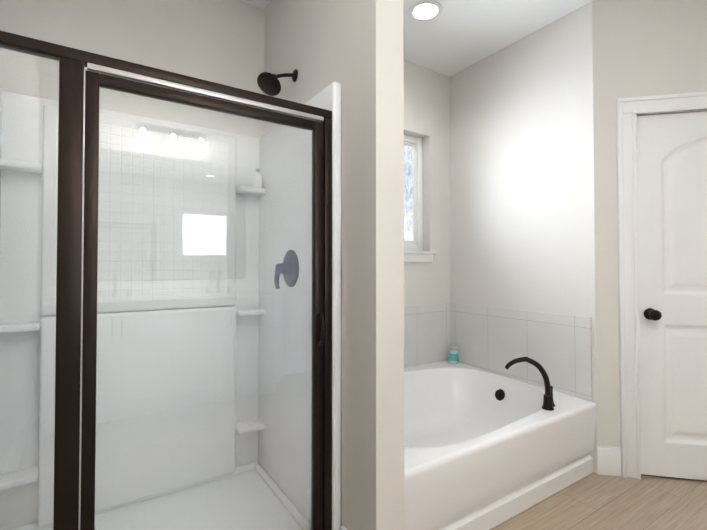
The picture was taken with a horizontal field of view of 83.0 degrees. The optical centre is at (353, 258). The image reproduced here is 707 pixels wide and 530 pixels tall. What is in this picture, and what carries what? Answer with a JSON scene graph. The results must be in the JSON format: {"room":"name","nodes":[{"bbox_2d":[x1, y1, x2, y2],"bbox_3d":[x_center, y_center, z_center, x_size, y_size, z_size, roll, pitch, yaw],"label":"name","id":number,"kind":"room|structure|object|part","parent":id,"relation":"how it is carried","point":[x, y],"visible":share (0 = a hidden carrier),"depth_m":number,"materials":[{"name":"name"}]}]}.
{"room":"bathroom","nodes":[
{"label":"bathroom","id":0,"kind":"room"},
{"bbox_2d":[0,0,450,305],"bbox_3d":[-0.405,-0.129,2.482,3.200,2.650,0.160,1,-1,-33],"label":"wall","id":1,"kind":"structure","parent":0,"point":[219,41],"depth_m":2.13,"materials":[{"name":"paint"}]},
{"bbox_2d":[404,134,422,250],"bbox_3d":[0.139,-0.497,2.872,0.910,0.880,0.060,1,-1,-33],"label":"window","id":2,"kind":"structure","parent":1,"relation":"in","point":[413,202],"depth_m":3.07,"materials":[{"name":"white plastic"}]},
{"bbox_2d":[404,251,436,261],"bbox_3d":[0.185,-0.018,2.792,1.000,0.082,0.110,1,-1,-33],"label":"window sill","id":3,"kind":"structure","parent":1,"relation":"attached to","point":[418,256],"depth_m":2.94,"materials":[{"name":"white wood"}]},
{"bbox_2d":[404,303,451,366],"bbox_3d":[0.177,0.558,2.747,1.402,0.440,0.009,1,-1,-33],"label":"tiled wall","id":4,"kind":"structure","parent":1,"relation":"attached to","point":[427,327],"depth_m":2.99,"materials":[{"name":"white tile"}]},
{"bbox_2d":[264,0,404,529],"bbox_3d":[-0.168,-0.139,1.887,0.126,2.650,1.096,1,-1,-33],"label":"wall","id":5,"kind":"structure","parent":0,"point":[354,48],"depth_m":1.46,"materials":[{"name":"paint"}]},
{"bbox_2d":[257,69,297,95],"bbox_3d":[-0.355,-0.852,1.891,0.195,0.154,0.112,1,-1,-33],"label":"shower head","id":6,"kind":"object","parent":5,"relation":"attached to","point":[269,84],"visible":1,"depth_m":1.87},
{"bbox_2d":[241,0,596,76],"bbox_3d":[1.030,-1.524,1.310,4.300,0.100,3.950,1,-1,-33],"label":"ceiling","id":7,"kind":"structure","parent":0,"point":[454,37],"depth_m":2.51,"materials":[{"name":"paint"}]},
{"bbox_2d":[409,0,441,21],"bbox_3d":[0.423,-1.452,2.351,0.196,0.008,0.196,1,-1,-33],"label":"recessed light","id":8,"kind":"object","parent":7,"relation":"in","point":[426,11],"visible":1,"depth_m":2.34,"materials":[{"name":"white plastic"}]},
{"bbox_2d":[450,1,596,472],"bbox_3d":[1.107,-0.125,2.726,0.120,2.650,1.080,1,-1,-33],"label":"wall","id":9,"kind":"structure","parent":0,"point":[522,233],"depth_m":2.58,"materials":[{"name":"paint"}]},
{"bbox_2d":[452,303,591,400],"bbox_3d":[1.057,0.572,2.672,0.008,0.469,1.020,1,-1,-33],"label":"tiled wall","id":10,"kind":"structure","parent":9,"relation":"attached to","point":[558,347],"depth_m":2.56,"materials":[{"name":"white tile"}]},
{"bbox_2d":[489,472,706,529],"bbox_3d":[1.030,1.225,1.263,4.300,0.100,3.950,1,-1,-33],"label":"floor","id":11,"kind":"structure","parent":0,"point":[593,501],"depth_m":1.91,"materials":[{"name":"brown wood"}]},
{"bbox_2d":[0,30,340,529],"bbox_3d":[-0.772,0.241,1.602,1.186,1.880,0.900,1,-1,-33],"label":"shower","id":12,"kind":"object","parent":11,"relation":"on","point":[170,325],"visible":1,"depth_m":1.69,"materials":[{"name":"white"}]},
{"bbox_3d":[-0.434,0.275,1.323,0.768,1.613,0.066,1,-1,-33],"label":"door frame","id":13,"kind":"part","parent":12,"relation":"part of","materials":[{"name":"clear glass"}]},
{"bbox_3d":[-0.447,0.275,1.339,0.704,1.553,0.006,1,-1,-33],"label":"glass door","id":14,"kind":"part","parent":12,"relation":"part of","materials":[{"name":"clear glass"}]},
{"bbox_2d":[253,169,261,187],"bbox_3d":[-0.523,-0.438,2.183,0.048,0.105,0.048,1,-1,-33],"label":"bottle","id":15,"kind":"object","parent":12,"relation":"on","point":[257,185],"depth_m":2.16,"materials":[{"name":"white plastic"}]},
{"bbox_2d":[404,360,596,529],"bbox_3d":[0.471,0.983,2.289,1.399,0.420,1.083,1,-1,-33],"label":"bathtub","id":16,"kind":"object","parent":11,"relation":"on","point":[484,449],"visible":0.67,"depth_m":2.00,"materials":[{"name":"white plastic"}]},
{"bbox_2d":[449,346,458,363],"bbox_3d":[0.757,0.724,3.015,0.069,0.124,0.069,1,-1,-33],"label":"candle jar","id":17,"kind":"object","parent":16,"relation":"on","point":[453,355],"visible":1,"depth_m":2.99,"materials":[{"name":"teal glass"}]},
{"bbox_2d":[505,357,554,410],"bbox_3d":[0.970,0.663,2.169,0.221,0.267,0.203,1,-1,-33],"label":"tub faucet","id":18,"kind":"object","parent":16,"relation":"on","point":[548,403],"visible":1,"depth_m":2.12,"materials":[{"name":"black metal"}]},
{"bbox_2d":[592,0,706,446],"bbox_3d":[2.029,-0.135,2.159,1.360,2.650,0.120,0,-1,12],"label":"wall","id":19,"kind":"structure","parent":0,"point":[641,48],"depth_m":2.22,"materials":[{"name":"paint"}]},
{"bbox_2d":[597,445,621,476],"bbox_3d":[2.014,1.111,2.071,1.362,0.157,0.016,0,-1,12],"label":"baseboard","id":20,"kind":"structure","parent":19,"relation":"attached to","point":[608,460],"depth_m":2.19,"materials":[{"name":"white wood"}]},
{"bbox_2d":[617,92,706,478],"bbox_3d":[1.963,0.152,2.155,0.996,2.076,0.146,0,-1,12],"label":"door frame","id":21,"kind":"structure","parent":19,"relation":"attached to","point":[630,110],"depth_m":2.18,"materials":[{"name":"white wood"}]},
{"bbox_2d":[637,111,706,480],"bbox_3d":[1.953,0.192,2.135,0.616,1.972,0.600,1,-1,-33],"label":"door","id":22,"kind":"structure","parent":19,"relation":"in","point":[672,197],"depth_m":2.17,"materials":[{"name":"white wood"}]},
{"bbox_3d":[1.618,0.303,2.161,0.086,0.064,0.086,1,-1,-33],"label":"knob","id":23,"kind":"part","parent":22,"relation":"part of","materials":[{"name":"black metal"}]}
]}

